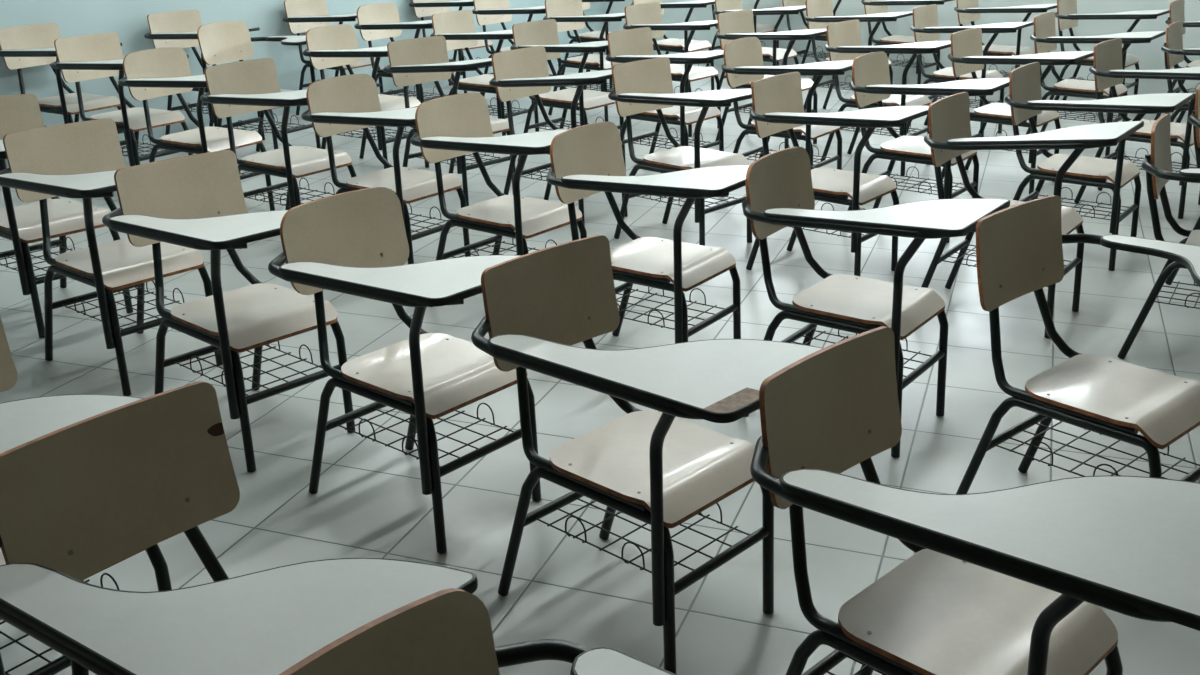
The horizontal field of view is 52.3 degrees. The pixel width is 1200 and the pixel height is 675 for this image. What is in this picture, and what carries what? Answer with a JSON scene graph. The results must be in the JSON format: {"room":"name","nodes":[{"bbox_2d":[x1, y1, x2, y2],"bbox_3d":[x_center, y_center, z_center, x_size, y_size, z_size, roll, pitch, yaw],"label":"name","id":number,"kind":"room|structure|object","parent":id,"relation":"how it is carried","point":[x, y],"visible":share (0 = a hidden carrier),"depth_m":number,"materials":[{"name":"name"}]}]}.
{"room":"classroom","nodes":[
{"label":"classroom","id":0,"kind":"room"},
{"bbox_2d":[0,0,606,165],"bbox_3d":[-4.078,-2.542,7.622,0.150,3.000,14.050,14,25,34],"label":"wall","id":1,"kind":"structure","parent":0,"point":[126,18],"depth_m":9.14,"materials":[{"name":"teal paint"}]},
{"bbox_2d":[0,64,1199,674],"bbox_3d":[0.551,0.101,4.961,11.750,0.120,14.150,14,25,34],"label":"floor","id":2,"kind":"structure","parent":0,"point":[369,501],"depth_m":4.33,"materials":[{"name":"tile"}]},
{"bbox_2d":[0,23,129,163],"bbox_3d":[-3.441,-1.526,7.889,0.816,0.904,0.574,11,24,28],"label":"chair","id":3,"kind":"object","parent":2,"relation":"on","point":[24,46],"visible":0.7,"depth_m":7.92,"materials":[{"name":"laminate"}]},
{"bbox_2d":[0,93,132,337],"bbox_3d":[-2.400,-0.506,5.156,0.816,0.904,0.574,16,26,37],"label":"chair","id":4,"kind":"object","parent":2,"relation":"on","point":[21,224],"visible":0.64,"depth_m":5.19,"materials":[{"name":"laminate"}]},
{"bbox_2d":[0,237,88,277],"bbox_3d":[-2.398,-0.357,5.297,0.478,0.066,0.320,16,26,37],"label":"wire basket","id":5,"kind":"object","parent":4,"relation":"on","point":[56,243],"depth_m":5.40,"materials":[{"name":"black metal"}]},
{"bbox_2d":[0,316,171,674],"bbox_3d":[-1.293,0.446,2.605,0.816,0.904,0.574,14,25,33],"label":"chair","id":6,"kind":"object","parent":2,"relation":"on","point":[22,421],"visible":0.29,"depth_m":2.41,"materials":[{"name":"laminate"}]},
{"bbox_2d":[0,573,118,674],"bbox_3d":[-1.296,0.595,2.746,0.478,0.066,0.320,14,25,33],"label":"wire basket","id":7,"kind":"object","parent":6,"relation":"on","point":[63,658],"depth_m":2.59,"materials":[{"name":"black metal"}]},
{"bbox_2d":[0,118,221,395],"bbox_3d":[-1.823,-0.291,4.577,0.816,0.904,0.574,16,26,37],"label":"chair","id":8,"kind":"object","parent":2,"relation":"on","point":[82,159],"visible":0.8,"depth_m":4.61,"materials":[{"name":"laminate"}]},
{"bbox_2d":[62,281,184,328],"bbox_3d":[-1.821,-0.142,4.717,0.478,0.066,0.320,16,26,37],"label":"wire basket","id":9,"kind":"object","parent":8,"relation":"on","point":[82,298],"depth_m":4.75,"materials":[{"name":"black metal"}]},
{"bbox_2d":[50,32,192,165],"bbox_3d":[-2.839,-1.328,7.355,0.816,0.904,0.574,12,24,29],"label":"chair","id":10,"kind":"object","parent":2,"relation":"on","point":[93,56],"visible":0.78,"depth_m":7.38,"materials":[{"name":"laminate"}]},
{"bbox_2d":[120,134,166,156],"bbox_3d":[-2.848,-1.179,7.495,0.478,0.066,0.320,12,24,29],"label":"wire basket","id":11,"kind":"object","parent":10,"relation":"on","point":[124,142],"depth_m":7.46,"materials":[{"name":"black metal"}]},
{"bbox_2d":[118,47,274,210],"bbox_3d":[-2.195,-1.103,6.745,0.816,0.904,0.574,11,23,28],"label":"chair","id":12,"kind":"object","parent":2,"relation":"on","point":[157,72],"visible":0.79,"depth_m":6.77,"materials":[{"name":"laminate"}]},
{"bbox_2d":[144,9,264,139],"bbox_3d":[-2.787,-1.828,8.686,0.816,0.904,0.574,13,24,31],"label":"chair","id":13,"kind":"object","parent":2,"relation":"on","point":[179,29],"visible":0.43,"depth_m":8.76,"materials":[{"name":"plastic"}]},
{"bbox_2d":[177,103,208,113],"bbox_3d":[-2.793,-1.678,8.827,0.478,0.066,0.320,13,24,31],"label":"wire basket","id":14,"kind":"object","parent":13,"relation":"on","point":[190,106],"depth_m":8.87,"materials":[{"name":"black metal"}]},
{"bbox_2d":[102,150,355,471],"bbox_3d":[-1.189,-0.077,3.997,0.816,0.904,0.574,17,27,38],"label":"chair","id":15,"kind":"object","parent":2,"relation":"on","point":[196,201],"visible":0.95,"depth_m":4.02,"materials":[{"name":"laminate"}]},
{"bbox_2d":[175,341,322,395],"bbox_3d":[-1.184,0.072,4.138,0.478,0.066,0.320,17,27,38],"label":"wire basket","id":16,"kind":"object","parent":15,"relation":"on","point":[306,379],"depth_m":4.10,"materials":[{"name":"black metal"}]},
{"bbox_2d":[0,381,477,674],"bbox_3d":[-0.601,0.656,2.036,0.818,0.904,0.574,14,25,34],"label":"chair","id":17,"kind":"object","parent":2,"relation":"on","point":[79,499],"visible":0.91,"depth_m":1.87,"materials":[{"name":"laminate"}]},
{"bbox_2d":[197,21,320,151],"bbox_3d":[-2.157,-1.628,8.145,0.816,0.904,0.574,11,23,28],"label":"chair","id":18,"kind":"object","parent":2,"relation":"on","point":[225,41],"visible":0.49,"depth_m":8.15,"materials":[{"name":"laminate"}]},
{"bbox_2d":[226,113,304,132],"bbox_3d":[-2.230,-1.440,8.184,0.478,0.066,0.320,11,23,28],"label":"wire basket","id":19,"kind":"object","parent":18,"relation":"on","point":[259,120],"depth_m":8.22,"materials":[{"name":"black metal"}]},
{"bbox_2d":[200,58,355,209],"bbox_3d":[-1.589,-0.909,6.221,0.816,0.904,0.574,13,24,32],"label":"chair","id":20,"kind":"object","parent":2,"relation":"on","point":[241,87],"visible":0.88,"depth_m":6.24,"materials":[{"name":"laminate"}]},
{"bbox_2d":[244,178,334,206],"bbox_3d":[-1.593,-0.759,6.361,0.478,0.066,0.320,13,24,32],"label":"wire basket","id":21,"kind":"object","parent":20,"relation":"on","point":[268,189],"depth_m":6.43,"materials":[{"name":"black metal"}]},
{"bbox_2d":[282,0,383,114],"bbox_3d":[-2.073,-2.198,9.666,0.816,0.904,0.574,12,24,30],"label":"chair","id":22,"kind":"object","parent":2,"relation":"on","point":[301,15],"visible":0.56,"depth_m":9.70,"materials":[{"name":"laminate"}]},
{"bbox_2d":[303,24,428,168],"bbox_3d":[-1.459,-1.503,7.804,0.816,0.904,0.574,12,24,29],"label":"chair","id":23,"kind":"object","parent":2,"relation":"on","point":[328,46],"visible":0.46,"depth_m":7.84,"materials":[{"name":"laminate"}]},
{"bbox_2d":[336,126,408,139],"bbox_3d":[-1.468,-1.353,7.944,0.478,0.066,0.320,12,24,29],"label":"wire basket","id":24,"kind":"object","parent":23,"relation":"on","point":[405,135],"depth_m":7.90,"materials":[{"name":"black metal"}]},
{"bbox_2d":[301,74,470,263],"bbox_3d":[-0.966,-0.729,5.735,0.816,0.904,0.574,13,24,32],"label":"chair","id":25,"kind":"object","parent":2,"relation":"on","point":[345,103],"visible":0.77,"depth_m":5.76,"materials":[{"name":"laminate"}]},
{"bbox_2d":[409,203,448,232],"bbox_3d":[-0.971,-0.580,5.876,0.478,0.066,0.320,13,24,32],"label":"wire basket","id":26,"kind":"object","parent":25,"relation":"on","point":[439,228],"depth_m":5.83,"materials":[{"name":"black metal"}]},
{"bbox_2d":[268,187,540,552],"bbox_3d":[-0.525,0.100,3.519,0.816,0.904,0.574,16,26,37],"label":"chair","id":27,"kind":"object","parent":2,"relation":"on","point":[355,242],"visible":0.91,"depth_m":3.52,"materials":[{"name":"laminate"}]},
{"bbox_2d":[337,403,513,466],"bbox_3d":[-0.523,0.249,3.659,0.478,0.066,0.320,16,26,37],"label":"wire basket","id":28,"kind":"object","parent":27,"relation":"on","point":[372,407],"depth_m":3.62,"materials":[{"name":"black metal"}]},
{"bbox_2d":[354,3,454,102],"bbox_3d":[-1.415,-2.022,9.189,0.816,0.904,0.574,12,24,30],"label":"chair","id":29,"kind":"object","parent":2,"relation":"on","point":[376,21],"visible":0.48,"depth_m":9.22,"materials":[{"name":"laminate"}]},
{"bbox_2d":[384,85,445,99],"bbox_3d":[-1.423,-1.873,9.330,0.478,0.066,0.320,12,24,30],"label":"wire basket","id":30,"kind":"object","parent":29,"relation":"on","point":[389,92],"depth_m":9.41,"materials":[{"name":"black metal"}]},
{"bbox_2d":[383,36,515,205],"bbox_3d":[-0.840,-1.242,7.100,0.814,0.904,0.574,16,26,38],"label":"chair","id":31,"kind":"object","parent":2,"relation":"on","point":[413,61],"visible":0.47,"depth_m":7.16,"materials":[{"name":"laminate"}]},
{"bbox_2d":[414,153,499,165],"bbox_3d":[-0.837,-1.092,7.240,0.478,0.066,0.320,16,26,38],"label":"wire basket","id":32,"kind":"object","parent":31,"relation":"on","point":[416,155],"depth_m":7.14,"materials":[{"name":"black metal"}]},
{"bbox_2d":[409,0,495,92],"bbox_3d":[-1.258,-2.603,10.737,0.816,0.904,0.574,15,25,35],"label":"chair","id":33,"kind":"object","parent":2,"relation":"on","point":[422,8],"visible":0.43,"depth_m":10.72,"materials":[{"name":"laminate"}]},
{"bbox_2d":[279,588,675,674],"bbox_3d":[0.018,0.865,1.471,0.816,0.904,0.574,16,26,38],"label":"chair","id":34,"kind":"object","parent":2,"relation":"on","point":[447,631],"visible":1,"depth_m":1.62,"materials":[{"name":"laminate"}]},
{"bbox_2d":[430,10,538,135],"bbox_3d":[-0.769,-1.803,8.597,0.816,0.904,0.574,12,24,30],"label":"chair","id":35,"kind":"object","parent":2,"relation":"on","point":[457,27],"visible":0.56,"depth_m":8.61,"materials":[{"name":"laminate"}]},
{"bbox_2d":[488,97,524,115],"bbox_3d":[-0.777,-1.654,8.737,0.478,0.066,0.320,12,24,30],"label":"wire basket","id":36,"kind":"object","parent":35,"relation":"on","point":[522,111],"depth_m":8.65,"materials":[{"name":"black metal"}]},
{"bbox_2d":[410,93,586,306],"bbox_3d":[-0.383,-0.526,5.187,0.816,0.904,0.574,14,25,34],"label":"chair","id":37,"kind":"object","parent":2,"relation":"on","point":[451,126],"visible":0.9,"depth_m":5.20,"materials":[{"name":"plastic"}]},
{"bbox_2d":[449,238,556,257],"bbox_3d":[-0.385,-0.377,5.328,0.478,0.066,0.320,14,25,34],"label":"wire basket","id":38,"kind":"object","parent":37,"relation":"on","point":[473,246],"depth_m":5.44,"materials":[{"name":"black metal"}]},
{"bbox_2d":[472,0,562,102],"bbox_3d":[-0.646,-2.383,10.143,0.816,0.904,0.574,13,24,32],"label":"chair","id":39,"kind":"object","parent":2,"relation":"on","point":[486,11],"visible":0.45,"depth_m":10.18,"materials":[{"name":"laminate"}]},
{"bbox_2d":[489,46,627,225],"bbox_3d":[-0.185,-1.071,6.636,0.814,0.904,0.574,14,25,34],"label":"chair","id":40,"kind":"object","parent":2,"relation":"on","point":[522,72],"visible":0.48,"depth_m":6.70,"materials":[{"name":"laminate"}]},
{"bbox_2d":[521,168,550,180],"bbox_3d":[-0.187,-0.921,6.777,0.478,0.066,0.320,14,25,34],"label":"wire basket","id":41,"kind":"object","parent":40,"relation":"on","point":[531,170],"depth_m":6.85,"materials":[{"name":"black metal"}]},
{"bbox_2d":[510,19,625,160],"bbox_3d":[-0.170,-1.569,7.967,0.816,0.904,0.574,14,25,34],"label":"chair","id":42,"kind":"object","parent":2,"relation":"on","point":[544,33],"visible":0.68,"depth_m":7.99,"materials":[{"name":"laminate"}]},
{"bbox_2d":[533,114,603,129],"bbox_3d":[-0.172,-1.420,8.107,0.478,0.066,0.320,14,25,34],"label":"wire basket","id":43,"kind":"object","parent":42,"relation":"on","point":[559,120],"depth_m":8.21,"materials":[{"name":"black metal"}]},
{"bbox_2d":[543,0,624,121],"bbox_3d":[-0.035,-2.180,9.595,0.816,0.904,0.574,15,25,35],"label":"chair","id":44,"kind":"object","parent":2,"relation":"on","point":[568,15],"visible":0.55,"depth_m":9.59,"materials":[{"name":"laminate"}]},
{"bbox_2d":[565,83,612,90],"bbox_3d":[-0.036,-2.031,9.736,0.478,0.066,0.320,15,25,35],"label":"wire basket","id":45,"kind":"object","parent":44,"relation":"on","point":[591,86],"depth_m":9.67,"materials":[{"name":"black metal"}]},
{"bbox_2d":[562,0,624,88],"bbox_3d":[0.007,-2.742,11.092,0.816,0.904,0.574,14,25,33],"label":"chair","id":46,"kind":"object","parent":2,"relation":"on","point":[592,36],"visible":0.29,"depth_m":11.06,"materials":[{"name":"laminate"}]},
{"bbox_2d":[471,235,822,673],"bbox_3d":[0.118,0.313,2.941,0.863,0.904,0.575,18,27,39],"label":"chair","id":47,"kind":"object","parent":2,"relation":"on","point":[659,470],"visible":0.94,"depth_m":2.93,"materials":[{"name":"laminate"}]},
{"bbox_2d":[536,498,749,573],"bbox_3d":[0.107,0.457,3.097,0.478,0.066,0.320,18,27,39],"label":"wire basket","id":48,"kind":"object","parent":47,"relation":"on","point":[558,503],"depth_m":3.06,"materials":[{"name":"black metal"}]},
{"bbox_2d":[546,121,748,342],"bbox_3d":[0.214,-0.284,4.533,0.816,0.904,0.574,13,24,32],"label":"chair","id":49,"kind":"object","parent":2,"relation":"on","point":[587,160],"visible":0.86,"depth_m":4.51,"materials":[{"name":"laminate"}]},
{"bbox_2d":[616,287,724,329],"bbox_3d":[0.209,-0.135,4.673,0.478,0.066,0.320,13,24,32],"label":"wire basket","id":50,"kind":"object","parent":49,"relation":"on","point":[715,317],"depth_m":4.63,"materials":[{"name":"black metal"}]},
{"bbox_2d":[606,27,723,153],"bbox_3d":[0.442,-1.393,7.489,0.816,0.904,0.574,15,25,35],"label":"chair","id":51,"kind":"object","parent":2,"relation":"on","point":[630,45],"visible":0.62,"depth_m":7.47,"materials":[{"name":"laminate"}]},
{"bbox_2d":[627,128,710,148],"bbox_3d":[0.442,-1.244,7.630,0.478,0.066,0.320,15,25,35],"label":"wire basket","id":52,"kind":"object","parent":51,"relation":"on","point":[655,133],"depth_m":7.68,"materials":[{"name":"black metal"}]},
{"bbox_2d":[623,2,720,136],"bbox_3d":[0.578,-1.980,9.053,0.816,0.904,0.574,15,25,35],"label":"chair","id":53,"kind":"object","parent":2,"relation":"on","point":[646,14],"visible":0.62,"depth_m":9.04,"materials":[{"name":"plastic"}]},
{"bbox_2d":[631,0,714,89],"bbox_3d":[0.670,-2.539,10.543,0.816,0.904,0.574,14,25,33],"label":"chair","id":54,"kind":"object","parent":2,"relation":"on","point":[668,45],"visible":0.46,"depth_m":10.46,"materials":[{"name":"laminate"}]},
{"bbox_2d":[608,57,751,245],"bbox_3d":[0.446,-0.898,6.169,0.816,0.904,0.574,18,27,39],"label":"chair","id":55,"kind":"object","parent":2,"relation":"on","point":[640,86],"visible":0.78,"depth_m":6.20,"materials":[{"name":"laminate"}]},
{"bbox_2d":[635,195,737,208],"bbox_3d":[0.452,-0.749,6.310,0.478,0.066,0.320,18,27,39],"label":"wire basket","id":56,"kind":"object","parent":55,"relation":"on","point":[733,202],"depth_m":6.20,"materials":[{"name":"black metal"}]},
{"bbox_2d":[706,0,778,65],"bbox_3d":[1.408,-2.986,11.726,0.816,0.904,0.574,15,25,35],"label":"chair","id":57,"kind":"object","parent":2,"relation":"on","point":[759,28],"visible":0.26,"depth_m":11.77,"materials":[{"name":"metal"}]},
{"bbox_2d":[713,0,805,86],"bbox_3d":[1.332,-2.341,10.007,0.816,0.904,0.574,13,24,31],"label":"chair","id":58,"kind":"object","parent":2,"relation":"on","point":[721,6],"visible":0.44,"depth_m":9.85,"materials":[{"name":"laminate"}]},
{"bbox_2d":[715,9,826,148],"bbox_3d":[1.207,-1.779,8.510,0.816,0.904,0.574,15,26,36],"label":"chair","id":59,"kind":"object","parent":2,"relation":"on","point":[733,25],"visible":0.43,"depth_m":8.52,"materials":[{"name":"laminate"}]},
{"bbox_2d":[731,104,752,112],"bbox_3d":[1.208,-1.630,8.651,0.478,0.066,0.320,15,26,36],"label":"wire basket","id":60,"kind":"object","parent":59,"relation":"on","point":[742,107],"depth_m":8.76,"materials":[{"name":"black metal"}]},
{"bbox_2d":[721,37,853,169],"bbox_3d":[1.104,-1.232,7.053,0.816,0.904,0.574,13,24,32],"label":"chair","id":61,"kind":"object","parent":2,"relation":"on","point":[743,58],"visible":0.67,"depth_m":7.02,"materials":[{"name":"laminate"}]},
{"bbox_2d":[746,142,830,164],"bbox_3d":[1.099,-1.083,7.193,0.478,0.066,0.320,13,24,32],"label":"wire basket","id":62,"kind":"object","parent":61,"relation":"on","point":[760,149],"depth_m":7.24,"materials":[{"name":"black metal"}]},
{"bbox_2d":[781,0,852,85],"bbox_3d":[2.050,-2.805,11.235,0.816,0.904,0.574,15,25,35],"label":"chair","id":63,"kind":"object","parent":2,"relation":"on","point":[786,3],"visible":0.2,"depth_m":11.35,"materials":[{"name":"metal"}]},
{"bbox_2d":[797,46,828,58],"bbox_3d":[2.049,-2.655,11.376,0.478,0.066,0.320,15,25,35],"label":"wire basket","id":64,"kind":"object","parent":63,"relation":"on","point":[804,52],"depth_m":11.46,"materials":[{"name":"black metal"}]},
{"bbox_2d":[746,72,928,275],"bbox_3d":[1.093,-0.715,5.673,0.816,0.904,0.574,15,25,35],"label":"chair","id":65,"kind":"object","parent":2,"relation":"on","point":[777,100],"visible":0.73,"depth_m":5.62,"materials":[{"name":"laminate"}]},
{"bbox_2d":[787,203,865,237],"bbox_3d":[1.092,-0.566,5.814,0.478,0.066,0.320,15,25,35],"label":"wire basket","id":66,"kind":"object","parent":65,"relation":"on","point":[864,236],"depth_m":5.68,"materials":[{"name":"black metal"}]},
{"bbox_2d":[804,0,912,111],"bbox_3d":[1.991,-2.161,9.518,0.816,0.904,0.574,14,25,33],"label":"chair","id":67,"kind":"object","parent":2,"relation":"on","point":[819,13],"visible":0.5,"depth_m":9.53,"materials":[{"name":"laminate"}]},
{"bbox_2d":[817,76,852,90],"bbox_3d":[1.987,-2.011,9.659,0.478,0.066,0.320,14,25,33],"label":"wire basket","id":68,"kind":"object","parent":67,"relation":"on","point":[831,81],"depth_m":9.76,"materials":[{"name":"black metal"}]},
{"bbox_2d":[742,147,1009,457],"bbox_3d":[0.874,-0.113,4.069,0.816,0.904,0.574,14,25,33],"label":"chair","id":69,"kind":"object","parent":2,"relation":"on","point":[779,188],"visible":0.91,"depth_m":4.04,"materials":[{"name":"laminate"}]},
{"bbox_2d":[792,329,931,376],"bbox_3d":[0.871,0.036,4.210,0.478,0.066,0.320,14,25,33],"label":"wire basket","id":70,"kind":"object","parent":69,"relation":"on","point":[925,365],"depth_m":4.25,"materials":[{"name":"black metal"}]},
{"bbox_2d":[820,19,950,175],"bbox_3d":[1.844,-1.537,7.856,0.816,0.904,0.574,15,25,35],"label":"chair","id":71,"kind":"object","parent":2,"relation":"on","point":[844,37],"visible":0.66,"depth_m":7.84,"materials":[{"name":"laminate"}]},
{"bbox_2d":[840,121,921,135],"bbox_3d":[1.844,-1.388,7.997,0.478,0.066,0.320,15,25,35],"label":"wire basket","id":72,"kind":"object","parent":71,"relation":"on","point":[916,133],"depth_m":7.95,"materials":[{"name":"black metal"}]},
{"bbox_2d":[861,0,953,83],"bbox_3d":[2.688,-2.609,10.704,0.816,0.904,0.574,15,25,35],"label":"chair","id":73,"kind":"object","parent":2,"relation":"on","point":[870,6],"visible":0.66,"depth_m":10.68,"materials":[{"name":"laminate"}]},
{"bbox_2d":[891,54,930,67],"bbox_3d":[2.687,-2.459,10.845,0.478,0.066,0.320,15,25,35],"label":"wire basket","id":74,"kind":"object","parent":73,"relation":"on","point":[926,65],"depth_m":10.80,"materials":[{"name":"black metal"}]},
{"bbox_2d":[847,52,1008,242],"bbox_3d":[1.708,-0.996,6.413,0.816,0.904,0.574,14,25,33],"label":"chair","id":75,"kind":"object","parent":2,"relation":"on","point":[871,83],"visible":0.83,"depth_m":6.39,"materials":[{"name":"plastic"}]},
{"bbox_2d":[888,166,963,194],"bbox_3d":[1.704,-0.846,6.554,0.478,0.066,0.320,14,25,33],"label":"wire basket","id":76,"kind":"object","parent":75,"relation":"on","point":[961,190],"depth_m":6.54,"materials":[{"name":"black metal"}]},
{"bbox_2d":[907,4,1033,136],"bbox_3d":[2.641,-1.904,8.824,0.816,0.904,0.574,14,25,33],"label":"chair","id":77,"kind":"object","parent":2,"relation":"on","point":[925,28],"visible":0.76,"depth_m":8.82,"materials":[{"name":"laminate"}]},
{"bbox_2d":[930,96,991,107],"bbox_3d":[2.638,-1.754,8.965,0.478,0.066,0.320,14,25,33],"label":"wire basket","id":78,"kind":"object","parent":77,"relation":"on","point":[931,97],"depth_m":9.02,"materials":[{"name":"black metal"}]},
{"bbox_2d":[750,326,1199,674],"bbox_3d":[0.715,0.569,2.251,0.921,0.904,0.576,19,28,41],"label":"chair","id":79,"kind":"object","parent":2,"relation":"on","point":[1016,580],"visible":1,"depth_m":2.23,"materials":[{"name":"laminate"}]},
{"bbox_2d":[826,655,886,674],"bbox_3d":[0.688,0.706,2.427,0.478,0.066,0.320,19,28,41],"label":"wire basket","id":80,"kind":"object","parent":79,"relation":"on","point":[831,660],"depth_m":2.55,"materials":[{"name":"black metal"}]},
{"bbox_2d":[954,0,1056,76],"bbox_3d":[3.321,-2.376,10.077,0.816,0.904,0.574,15,25,35],"label":"chair","id":81,"kind":"object","parent":2,"relation":"on","point":[967,10],"visible":0.63,"depth_m":9.95,"materials":[{"name":"laminate"}]},
{"bbox_2d":[989,64,1014,76],"bbox_3d":[3.320,-2.227,10.217,0.478,0.066,0.320,15,25,35],"label":"wire basket","id":82,"kind":"object","parent":81,"relation":"on","point":[992,64],"depth_m":10.28,"materials":[{"name":"black metal"}]},
{"bbox_2d":[941,28,1093,193],"bbox_3d":[2.501,-1.363,7.384,0.816,0.904,0.574,15,26,36],"label":"chair","id":83,"kind":"object","parent":2,"relation":"on","point":[966,56],"visible":0.73,"depth_m":7.34,"materials":[{"name":"laminate"}]},
{"bbox_2d":[979,130,1030,152],"bbox_3d":[2.502,-1.214,7.525,0.478,0.066,0.320,15,26,36],"label":"wire basket","id":84,"kind":"object","parent":83,"relation":"on","point":[980,131],"depth_m":7.70,"materials":[{"name":"black metal"}]},
{"bbox_2d":[921,92,1143,337],"bbox_3d":[1.751,-0.503,5.099,0.811,0.904,0.572,14,25,33],"label":"chair","id":85,"kind":"object","parent":2,"relation":"on","point":[949,137],"visible":0.59,"depth_m":5.08,"materials":[{"name":"plastic"}]},
{"bbox_2d":[942,244,1070,266],"bbox_3d":[1.748,-0.353,5.239,0.478,0.066,0.320,14,25,33],"label":"wire basket","id":86,"kind":"object","parent":85,"relation":"on","point":[955,249],"depth_m":5.32,"materials":[{"name":"black metal"}]},
{"bbox_2d":[956,195,1199,493],"bbox_3d":[1.493,0.131,3.410,0.574,0.904,0.816,-18,27,-39],"label":"chair","id":87,"kind":"object","parent":2,"relation":"on","point":[1019,249],"visible":0.98,"depth_m":3.44,"materials":[{"name":"laminate"}]},
{"bbox_2d":[995,417,1199,478],"bbox_3d":[1.415,0.311,3.471,0.320,0.066,0.478,-18,27,-39],"label":"wire basket","id":88,"kind":"object","parent":87,"relation":"on","point":[1022,426],"depth_m":3.50,"materials":[{"name":"black metal"}]},
{"bbox_2d":[1025,12,1165,155],"bbox_3d":[3.313,-1.700,8.273,0.816,0.904,0.574,14,25,33],"label":"chair","id":89,"kind":"object","parent":2,"relation":"on","point":[1044,37],"visible":0.74,"depth_m":8.24,"materials":[{"name":"plastic"}]},
{"bbox_2d":[1057,111,1118,122],"bbox_3d":[3.310,-1.551,8.414,0.478,0.066,0.320,14,25,33],"label":"wire basket","id":90,"kind":"object","parent":89,"relation":"on","point":[1116,119],"depth_m":8.38,"materials":[{"name":"black metal"}]},
{"bbox_2d":[1004,62,1194,270],"bbox_3d":[2.373,-0.826,5.954,0.816,0.904,0.574,14,25,33],"label":"chair","id":91,"kind":"object","parent":2,"relation":"on","point":[1025,100],"visible":0.91,"depth_m":5.90,"materials":[{"name":"laminate"}]},
{"bbox_2d":[1028,187,1128,219],"bbox_3d":[2.369,-0.677,6.095,0.478,0.066,0.320,14,25,33],"label":"wire basket","id":92,"kind":"object","parent":91,"relation":"on","point":[1033,195],"depth_m":6.12,"materials":[{"name":"black metal"}]},
{"bbox_2d":[1049,0,1169,115],"bbox_3d":[3.970,-2.201,9.602,0.816,0.904,0.574,15,25,35],"label":"chair","id":93,"kind":"object","parent":2,"relation":"on","point":[1066,13],"visible":0.56,"depth_m":9.56,"materials":[{"name":"plastic"}]},
{"bbox_2d":[1077,73,1130,84],"bbox_3d":[3.969,-2.052,9.743,0.478,0.066,0.320,15,25,35],"label":"wire basket","id":94,"kind":"object","parent":93,"relation":"on","point":[1077,73],"depth_m":9.90,"materials":[{"name":"black metal"}]},
{"bbox_2d":[1074,38,1199,218],"bbox_3d":[3.143,-1.164,6.847,0.816,0.904,0.574,16,26,37],"label":"chair","id":95,"kind":"object","parent":2,"relation":"on","point":[1108,71],"visible":0.6,"depth_m":6.81,"materials":[{"name":"laminate"}]},
{"bbox_2d":[1112,148,1196,172],"bbox_3d":[3.146,-1.015,6.988,0.478,0.066,0.320,16,26,37],"label":"wire basket","id":96,"kind":"object","parent":95,"relation":"on","point":[1114,155],"depth_m":7.10,"materials":[{"name":"black metal"}]},
{"bbox_2d":[1117,114,1199,358],"bbox_3d":[2.437,-0.319,4.601,0.816,0.904,0.574,11,24,28],"label":"chair","id":97,"kind":"object","parent":2,"relation":"on","point":[1157,165],"visible":0.84,"depth_m":4.69,"materials":[{"name":"metal"}]},
{"bbox_2d":[1155,281,1199,308],"bbox_3d":[2.426,-0.170,4.741,0.478,0.066,0.320,11,24,28],"label":"wire basket","id":98,"kind":"object","parent":97,"relation":"on","point":[1194,284],"depth_m":4.78,"materials":[{"name":"black metal"}]},
{"bbox_2d":[1154,0,1199,119],"bbox_3d":[4.614,-2.016,9.101,0.816,0.904,0.574,14,25,33],"label":"chair","id":99,"kind":"object","parent":2,"relation":"on","point":[1176,7],"visible":0.49,"depth_m":9.23,"materials":[{"name":"plastic"}]},
{"bbox_2d":[1176,83,1199,92],"bbox_3d":[4.610,-1.867,9.242,0.478,0.066,0.320,14,25,33],"label":"wire basket","id":100,"kind":"object","parent":99,"relation":"on","point":[1178,89],"depth_m":9.42,"materials":[{"name":"black metal"}]},
{"bbox_2d":[1161,21,1199,122],"bbox_3d":[3.939,-1.489,7.703,0.816,0.904,0.574,13,24,32],"label":"chair","id":101,"kind":"object","parent":2,"relation":"on","point":[1174,53],"visible":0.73,"depth_m":7.77,"materials":[{"name":"laminate"}]},
{"bbox_2d":[1165,86,1199,284],"bbox_3d":[3.018,-0.633,5.430,0.816,0.904,0.574,15,25,35],"label":"chair","id":102,"kind":"object","parent":2,"relation":"on","point":[1194,118],"visible":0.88,"depth_m":5.45,"materials":[{"name":"metal"}]},
{"bbox_2d":[607,0,1199,99],"bbox_3d":[4.678,-3.337,9.639,11.350,3.000,0.150,14,25,34],"label":"wall","id":103,"kind":"structure","parent":0,"point":[1150,56],"depth_m":10.71,"materials":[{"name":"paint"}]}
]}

